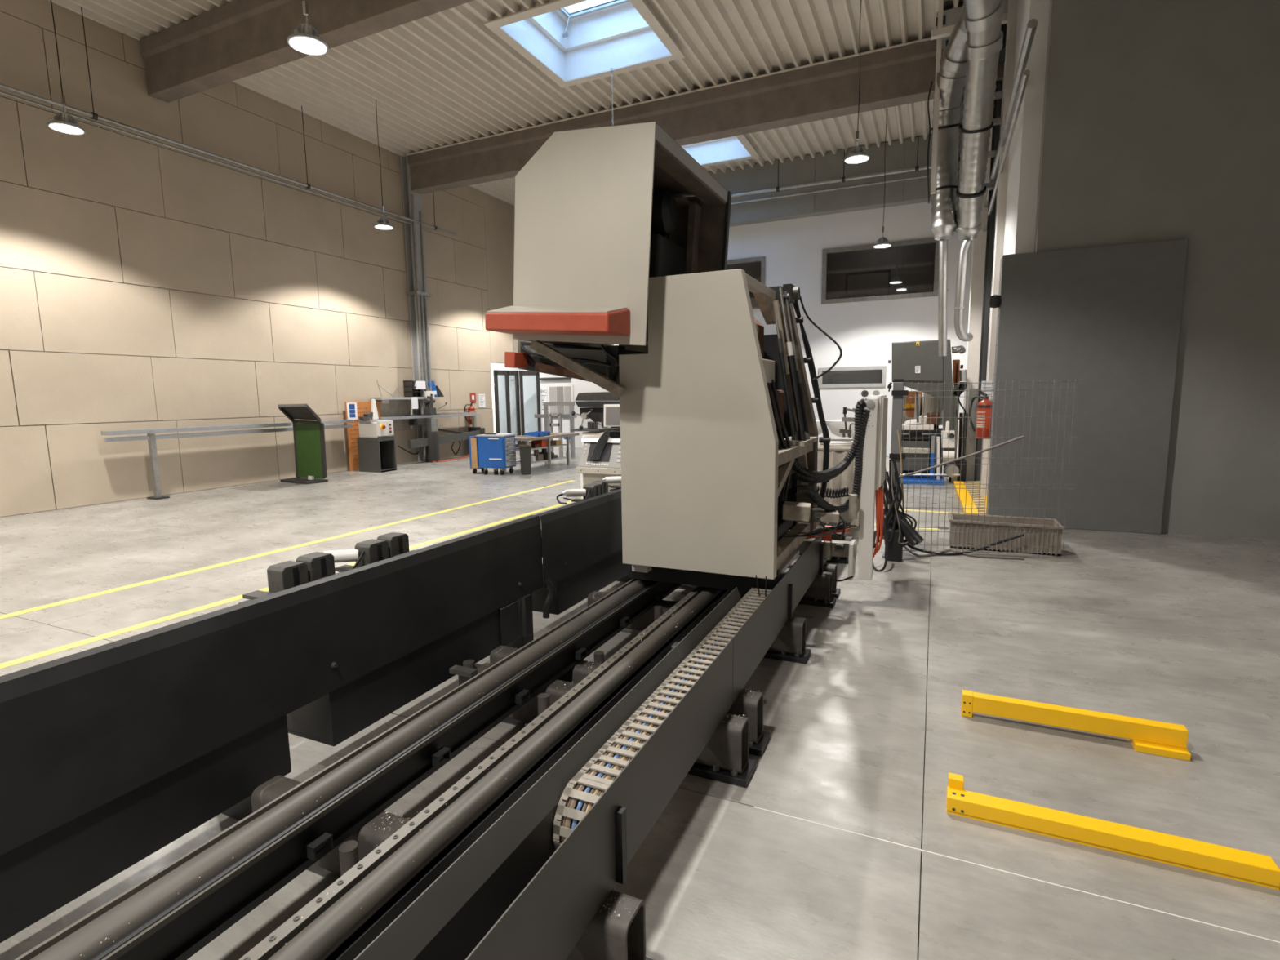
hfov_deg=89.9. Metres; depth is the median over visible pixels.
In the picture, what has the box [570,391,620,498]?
drill
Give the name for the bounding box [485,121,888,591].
machine
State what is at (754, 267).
window
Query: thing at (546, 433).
tray
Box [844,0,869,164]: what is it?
lamp
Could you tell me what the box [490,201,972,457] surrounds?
wall
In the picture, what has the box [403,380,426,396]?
tray
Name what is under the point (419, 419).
guard rail
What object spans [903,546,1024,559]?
cable
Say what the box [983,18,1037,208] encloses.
door track
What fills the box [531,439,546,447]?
case
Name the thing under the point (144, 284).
wall
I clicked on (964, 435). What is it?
leaning pole
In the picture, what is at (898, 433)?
air line
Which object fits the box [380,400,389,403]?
box
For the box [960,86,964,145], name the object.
ventilation duct
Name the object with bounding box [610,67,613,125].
hanging chain
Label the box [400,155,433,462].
column
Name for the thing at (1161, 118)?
wall
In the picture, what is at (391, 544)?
clamp
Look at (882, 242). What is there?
lamp
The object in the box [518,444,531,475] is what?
waste bin
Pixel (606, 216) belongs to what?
hood
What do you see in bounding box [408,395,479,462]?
machine
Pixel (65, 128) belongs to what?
diffuser
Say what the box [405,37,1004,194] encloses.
beam
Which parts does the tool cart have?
panel, drawer, drawer, drawer, drawer, drawer, drawer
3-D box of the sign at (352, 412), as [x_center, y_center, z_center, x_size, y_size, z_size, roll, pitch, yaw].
[-6.709,-1.601,14.946,0.009,0.400,0.280,3,8,24]
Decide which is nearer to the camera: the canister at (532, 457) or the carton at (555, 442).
the canister at (532, 457)
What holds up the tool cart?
on the floor at (841, 842)
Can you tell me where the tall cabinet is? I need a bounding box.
[948,360,963,479]
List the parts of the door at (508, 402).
door, glass, door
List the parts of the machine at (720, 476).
bow plate, saw motor, post, panel, scraper plate, piston rod, panel, carriage plate, piston rod, motor, slide plate, piston rod, foot plate, cabinet arm, cabinet post, knob, cabinet door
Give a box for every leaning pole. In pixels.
[958,413,963,457]
[962,413,966,459]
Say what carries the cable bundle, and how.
hanging from the wire fence
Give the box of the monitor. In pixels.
[604,404,620,426]
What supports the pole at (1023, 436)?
attached to the wire fence
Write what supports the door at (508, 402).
in the wall at (144, 284)
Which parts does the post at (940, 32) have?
cross arm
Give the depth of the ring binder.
17.06 m
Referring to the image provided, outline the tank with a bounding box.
[914,392,943,428]
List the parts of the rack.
post, rail, rail, post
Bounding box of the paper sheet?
[581,437,620,443]
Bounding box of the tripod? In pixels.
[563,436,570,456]
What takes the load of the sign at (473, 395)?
attached to the wall at (144, 284)
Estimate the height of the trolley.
0.820 m
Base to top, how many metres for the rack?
1.520 m
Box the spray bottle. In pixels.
[945,421,949,430]
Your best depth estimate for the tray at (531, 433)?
14.73 m
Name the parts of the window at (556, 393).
pane, pane, pane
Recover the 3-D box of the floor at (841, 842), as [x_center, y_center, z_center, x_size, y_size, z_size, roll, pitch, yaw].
[-2.766,0.770,7.880,23.500,0.200,28.300,3,8,24]
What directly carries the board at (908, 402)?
attached to the post at (904, 402)
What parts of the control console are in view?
keypad panel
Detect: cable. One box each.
[397,445,421,454]
[432,454,469,462]
[451,440,460,454]
[902,533,1024,555]
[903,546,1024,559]
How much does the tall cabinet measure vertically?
2.239 m
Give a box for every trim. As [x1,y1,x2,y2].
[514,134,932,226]
[539,377,571,379]
[961,110,993,457]
[973,80,997,480]
[975,82,1002,480]
[980,0,1017,497]
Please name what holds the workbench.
on the floor at (841, 842)
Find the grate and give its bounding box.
[953,480,986,515]
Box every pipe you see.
[0,6,456,235]
[730,137,931,204]
[951,345,965,353]
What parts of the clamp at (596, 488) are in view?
shim plate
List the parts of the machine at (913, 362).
door, rating plate, wheel door, saw frame, plate, blue leg, grey post, motor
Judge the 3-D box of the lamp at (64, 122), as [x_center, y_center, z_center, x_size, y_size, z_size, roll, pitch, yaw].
[-7.597,-5.850,8.318,0.380,2.456,0.380,3,8,24]
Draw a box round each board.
[344,401,381,471]
[902,391,922,419]
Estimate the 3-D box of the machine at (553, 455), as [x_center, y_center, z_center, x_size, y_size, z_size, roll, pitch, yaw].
[-2.110,-0.587,15.406,0.180,0.120,0.220,3,8,24]
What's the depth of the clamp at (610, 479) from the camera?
5.86 m
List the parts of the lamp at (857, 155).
cord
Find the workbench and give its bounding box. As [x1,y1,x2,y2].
[503,432,578,471]
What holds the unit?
hanging from the ceiling
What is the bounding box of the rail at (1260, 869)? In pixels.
[946,772,1279,889]
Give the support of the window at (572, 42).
attached to the ceiling
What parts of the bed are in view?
guard post, guard panel, joint plate, plate, guard post, guard panel, guard post, plate, plate, plate, plate, plate, plate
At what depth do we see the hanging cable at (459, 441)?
17.96 m
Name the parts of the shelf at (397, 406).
plate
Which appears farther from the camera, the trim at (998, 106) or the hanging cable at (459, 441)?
the hanging cable at (459, 441)
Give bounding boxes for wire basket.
[938,512,1065,555]
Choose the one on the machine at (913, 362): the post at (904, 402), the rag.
the rag
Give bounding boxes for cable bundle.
[872,452,924,571]
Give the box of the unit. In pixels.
[935,0,1008,62]
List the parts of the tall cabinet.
cabinet post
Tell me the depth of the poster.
21.29 m
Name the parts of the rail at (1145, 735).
plate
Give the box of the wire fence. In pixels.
[882,378,1081,557]
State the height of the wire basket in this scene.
0.305 m
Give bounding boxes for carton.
[519,441,531,448]
[550,440,561,444]
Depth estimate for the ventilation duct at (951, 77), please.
10.18 m
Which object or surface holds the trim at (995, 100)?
attached to the wall at (1024, 152)
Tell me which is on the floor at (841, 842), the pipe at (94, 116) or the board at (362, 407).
the board at (362, 407)
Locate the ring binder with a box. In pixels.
[427,380,438,396]
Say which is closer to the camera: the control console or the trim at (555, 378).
the control console
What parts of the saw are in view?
saw arm, control panel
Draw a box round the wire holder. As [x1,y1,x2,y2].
[376,379,403,397]
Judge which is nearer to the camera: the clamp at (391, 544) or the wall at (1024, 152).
the clamp at (391, 544)
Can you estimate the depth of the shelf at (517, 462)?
14.92 m
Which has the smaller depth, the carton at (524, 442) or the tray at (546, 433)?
the carton at (524, 442)
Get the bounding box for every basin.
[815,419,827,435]
[826,419,854,437]
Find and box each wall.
[0,0,493,516]
[483,192,525,364]
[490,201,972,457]
[980,0,1049,480]
[1034,0,1279,540]
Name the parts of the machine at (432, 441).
belt arm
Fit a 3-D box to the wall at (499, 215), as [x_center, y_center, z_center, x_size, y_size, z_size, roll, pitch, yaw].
[-4.363,-6.357,20.298,0.300,5.250,1.900,3,8,24]
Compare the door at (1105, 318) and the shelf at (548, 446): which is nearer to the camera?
the door at (1105, 318)
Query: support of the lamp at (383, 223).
hanging from the ceiling
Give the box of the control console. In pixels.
[576,434,621,492]
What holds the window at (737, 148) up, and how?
attached to the ceiling
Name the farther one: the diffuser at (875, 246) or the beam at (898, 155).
the beam at (898, 155)
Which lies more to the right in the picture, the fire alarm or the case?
the fire alarm
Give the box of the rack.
[534,401,576,457]
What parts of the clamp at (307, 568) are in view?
shim plate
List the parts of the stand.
plate, plate, plate, plate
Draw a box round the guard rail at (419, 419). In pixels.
[100,412,484,499]
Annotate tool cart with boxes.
[475,434,516,475]
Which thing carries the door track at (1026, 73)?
attached to the wall at (1024, 152)
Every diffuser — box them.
[49,124,82,133]
[289,36,325,53]
[375,225,391,229]
[845,155,867,163]
[874,244,890,248]
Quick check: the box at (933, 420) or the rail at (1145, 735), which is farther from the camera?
the box at (933, 420)
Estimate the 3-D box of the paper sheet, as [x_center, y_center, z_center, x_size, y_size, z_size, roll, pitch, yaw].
[-0.473,-0.473,7.656,0.530,0.053,0.038,3,8,24]
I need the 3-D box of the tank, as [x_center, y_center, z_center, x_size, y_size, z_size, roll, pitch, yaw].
[5.653,-0.930,12.580,0.520,1.700,0.400,3,8,24]
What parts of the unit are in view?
door frame, casing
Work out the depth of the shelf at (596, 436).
7.75 m
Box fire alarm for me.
[988,294,1001,308]
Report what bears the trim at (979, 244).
attached to the wall at (1024, 152)
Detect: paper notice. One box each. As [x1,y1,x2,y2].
[478,394,485,407]
[980,380,993,398]
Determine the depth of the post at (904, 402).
12.79 m
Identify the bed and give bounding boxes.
[0,488,859,959]
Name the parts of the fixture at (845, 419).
bed plate, arm, arm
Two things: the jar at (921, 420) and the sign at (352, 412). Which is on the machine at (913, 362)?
the jar at (921, 420)
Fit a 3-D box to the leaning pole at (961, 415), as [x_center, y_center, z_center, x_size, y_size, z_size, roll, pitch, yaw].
[6.088,-0.647,12.187,0.061,1.255,0.084,-8,10,-42]
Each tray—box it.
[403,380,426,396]
[524,431,544,436]
[535,431,550,435]
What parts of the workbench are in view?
wooden strip, leg, leg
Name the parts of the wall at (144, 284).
panel, panel, panel, panel, panel, panel, panel, panel, panel, panel, panel, panel, panel, panel, panel, panel, panel, panel, panel, panel, panel, panel, panel, panel, panel, panel, panel, panel, panel, panel, panel, panel, panel, panel, panel, panel, panel, panel, panel, panel, panel, panel, panel, panel, panel, panel, panel, panel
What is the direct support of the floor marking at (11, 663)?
on the floor at (841, 842)
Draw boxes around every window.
[483,0,684,88]
[546,384,573,413]
[681,134,759,167]
[726,256,765,309]
[818,365,886,387]
[821,237,939,304]
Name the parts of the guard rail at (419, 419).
leg, foot plate, leg, foot plate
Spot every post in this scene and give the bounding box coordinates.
[902,395,906,423]
[927,0,1007,203]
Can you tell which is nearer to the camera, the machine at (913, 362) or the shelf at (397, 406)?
the machine at (913, 362)
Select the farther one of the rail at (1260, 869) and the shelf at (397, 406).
the shelf at (397, 406)
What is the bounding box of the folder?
[435,385,444,396]
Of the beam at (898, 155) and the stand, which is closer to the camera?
the stand
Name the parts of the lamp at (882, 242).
cord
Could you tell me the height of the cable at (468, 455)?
0.135 m
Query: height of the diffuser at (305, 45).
0.024 m
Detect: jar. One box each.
[903,415,909,422]
[919,415,927,423]
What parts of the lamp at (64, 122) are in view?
cord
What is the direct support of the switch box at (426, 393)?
attached to the wall at (144, 284)
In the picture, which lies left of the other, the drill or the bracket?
the drill
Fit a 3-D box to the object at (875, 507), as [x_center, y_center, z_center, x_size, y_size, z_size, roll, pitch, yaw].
[3.220,0.389,9.389,3.314,0.001,0.100,3,9,30]
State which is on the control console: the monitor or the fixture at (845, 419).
the monitor
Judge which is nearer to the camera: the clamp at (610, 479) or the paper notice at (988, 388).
the clamp at (610, 479)
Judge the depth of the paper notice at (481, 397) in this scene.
19.39 m
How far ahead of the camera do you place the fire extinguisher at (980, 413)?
8.34 m
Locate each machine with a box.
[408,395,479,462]
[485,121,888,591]
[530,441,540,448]
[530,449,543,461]
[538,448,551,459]
[551,453,557,458]
[817,440,861,526]
[888,339,959,485]
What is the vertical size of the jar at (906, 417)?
0.160 m
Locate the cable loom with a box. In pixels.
[590,427,620,460]
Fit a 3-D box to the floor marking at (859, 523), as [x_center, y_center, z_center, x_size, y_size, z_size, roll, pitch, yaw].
[2.596,0.543,8.278,2.302,0.001,0.100,3,8,27]
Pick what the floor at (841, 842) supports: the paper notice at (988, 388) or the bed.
the bed
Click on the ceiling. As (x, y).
(444, 77)
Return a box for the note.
[411,396,417,408]
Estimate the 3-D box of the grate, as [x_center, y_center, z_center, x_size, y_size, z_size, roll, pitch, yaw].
[5.242,0.242,10.006,0.570,0.080,3.854,3,8,24]
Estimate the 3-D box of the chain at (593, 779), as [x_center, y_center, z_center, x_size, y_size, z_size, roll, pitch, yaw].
[0.275,0.831,2.801,0.148,0.366,2.221,3,8,24]
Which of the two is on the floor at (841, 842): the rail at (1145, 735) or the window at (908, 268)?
the rail at (1145, 735)
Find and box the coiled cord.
[608,430,620,437]
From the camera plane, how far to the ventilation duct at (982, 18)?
9.17 m
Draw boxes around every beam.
[139,0,474,102]
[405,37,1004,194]
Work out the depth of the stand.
13.03 m
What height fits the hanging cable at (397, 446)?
0.374 m
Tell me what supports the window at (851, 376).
in the wall at (865, 332)
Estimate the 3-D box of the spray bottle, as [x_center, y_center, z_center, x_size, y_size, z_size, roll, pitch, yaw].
[5.589,-1.076,11.646,0.118,0.362,0.118,-5,9,-31]
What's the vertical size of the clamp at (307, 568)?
0.308 m
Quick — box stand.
[277,404,328,484]
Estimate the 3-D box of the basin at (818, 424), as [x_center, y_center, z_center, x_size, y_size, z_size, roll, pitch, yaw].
[3.977,-0.903,15.246,1.000,1.022,1.000,3,8,24]
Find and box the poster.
[540,388,546,413]
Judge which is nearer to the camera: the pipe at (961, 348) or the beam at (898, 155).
the pipe at (961, 348)
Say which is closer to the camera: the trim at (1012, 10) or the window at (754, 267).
the trim at (1012, 10)
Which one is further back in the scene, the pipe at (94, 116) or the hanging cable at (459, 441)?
the hanging cable at (459, 441)
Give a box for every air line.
[897,430,904,511]
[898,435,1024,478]
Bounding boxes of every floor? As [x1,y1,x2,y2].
[0,447,1279,959]
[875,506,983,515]
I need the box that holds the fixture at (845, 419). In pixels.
[831,407,855,441]
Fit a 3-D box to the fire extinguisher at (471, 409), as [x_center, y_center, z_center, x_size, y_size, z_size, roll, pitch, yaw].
[-4.977,-1.956,18.797,0.280,0.663,0.234,0,8,7]
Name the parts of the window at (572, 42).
pane, sash frame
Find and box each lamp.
[47,0,85,134]
[287,0,328,55]
[373,98,393,229]
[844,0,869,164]
[873,108,891,248]
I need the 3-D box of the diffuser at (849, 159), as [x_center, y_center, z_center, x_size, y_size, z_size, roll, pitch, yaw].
[3.402,-5.032,10.060,0.332,0.024,0.332,3,8,25]
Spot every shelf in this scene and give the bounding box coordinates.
[370,396,426,431]
[515,444,566,450]
[515,456,566,464]
[583,434,620,438]
[672,194,692,208]
[901,447,929,453]
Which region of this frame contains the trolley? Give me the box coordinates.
[468,435,484,473]
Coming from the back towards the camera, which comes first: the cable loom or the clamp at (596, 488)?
the cable loom
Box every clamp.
[238,551,341,604]
[323,532,413,573]
[556,480,610,504]
[602,474,621,491]
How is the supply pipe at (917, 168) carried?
hanging from the ceiling
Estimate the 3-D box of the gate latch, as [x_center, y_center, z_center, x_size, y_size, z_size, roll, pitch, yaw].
[2.452,-0.914,6.291,0.046,0.094,0.030,3,8,24]
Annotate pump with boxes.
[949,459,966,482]
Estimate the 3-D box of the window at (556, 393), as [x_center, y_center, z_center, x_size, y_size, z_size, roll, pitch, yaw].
[-2.608,-2.580,21.024,0.974,1.080,0.045,3,8,24]
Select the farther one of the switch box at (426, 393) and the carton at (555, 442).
the switch box at (426, 393)
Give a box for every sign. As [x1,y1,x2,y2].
[346,402,357,419]
[470,392,475,402]
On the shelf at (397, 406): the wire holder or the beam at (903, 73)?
the wire holder
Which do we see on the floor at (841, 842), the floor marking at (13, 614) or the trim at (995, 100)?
the floor marking at (13, 614)
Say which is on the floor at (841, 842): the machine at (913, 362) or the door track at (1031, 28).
the machine at (913, 362)
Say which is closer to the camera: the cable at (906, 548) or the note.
the cable at (906, 548)
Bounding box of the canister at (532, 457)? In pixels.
[530,454,535,461]
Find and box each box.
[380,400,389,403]
[424,391,434,404]
[926,413,939,424]
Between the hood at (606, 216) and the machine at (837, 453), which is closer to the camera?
the hood at (606, 216)
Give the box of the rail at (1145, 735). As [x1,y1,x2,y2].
[960,689,1191,760]
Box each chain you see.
[552,574,772,850]
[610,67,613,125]
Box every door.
[493,369,541,447]
[986,238,1188,534]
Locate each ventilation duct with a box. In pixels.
[929,4,967,356]
[954,0,1004,341]
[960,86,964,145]
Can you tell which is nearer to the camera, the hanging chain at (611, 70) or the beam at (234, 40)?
the beam at (234, 40)
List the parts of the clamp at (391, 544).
shim plate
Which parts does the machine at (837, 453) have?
hose coil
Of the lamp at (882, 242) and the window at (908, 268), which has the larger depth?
the window at (908, 268)
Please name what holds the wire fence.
on the floor at (841, 842)
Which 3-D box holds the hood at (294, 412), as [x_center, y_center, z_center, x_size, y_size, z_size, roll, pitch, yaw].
[-6.772,-1.327,12.756,1.040,0.376,0.514,3,8,25]
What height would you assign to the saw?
1.664 m
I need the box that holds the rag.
[903,418,924,424]
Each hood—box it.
[277,404,321,422]
[512,121,728,352]
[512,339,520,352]
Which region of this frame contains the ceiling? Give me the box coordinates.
[48,0,963,205]
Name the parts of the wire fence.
fence post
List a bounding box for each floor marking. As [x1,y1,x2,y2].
[0,480,576,618]
[0,500,571,668]
[858,523,939,529]
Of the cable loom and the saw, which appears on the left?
the saw
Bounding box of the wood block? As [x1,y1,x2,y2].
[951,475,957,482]
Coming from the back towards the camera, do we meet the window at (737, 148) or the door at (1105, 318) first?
the window at (737, 148)
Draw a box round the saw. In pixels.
[356,399,396,472]
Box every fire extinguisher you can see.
[464,401,475,424]
[968,391,992,439]
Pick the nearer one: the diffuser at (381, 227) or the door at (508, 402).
the diffuser at (381, 227)
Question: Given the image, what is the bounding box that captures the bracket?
[956,87,1003,209]
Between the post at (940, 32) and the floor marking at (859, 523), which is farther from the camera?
the post at (940, 32)
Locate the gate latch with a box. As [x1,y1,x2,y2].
[887,382,892,391]
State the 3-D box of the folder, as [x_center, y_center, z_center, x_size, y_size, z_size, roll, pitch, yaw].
[-5.508,-2.405,17.380,0.250,0.299,0.277,3,8,24]
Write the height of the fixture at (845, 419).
1.532 m
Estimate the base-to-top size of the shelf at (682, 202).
0.071 m
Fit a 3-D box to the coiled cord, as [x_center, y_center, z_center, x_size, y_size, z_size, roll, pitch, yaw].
[-0.264,-0.559,7.707,0.260,0.080,0.260,3,8,24]
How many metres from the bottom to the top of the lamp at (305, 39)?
2.456 m
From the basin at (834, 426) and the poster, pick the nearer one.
the basin at (834, 426)
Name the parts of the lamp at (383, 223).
cord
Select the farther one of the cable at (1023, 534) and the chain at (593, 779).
the cable at (1023, 534)
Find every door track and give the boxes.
[982,69,1030,231]
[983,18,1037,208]
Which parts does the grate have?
rail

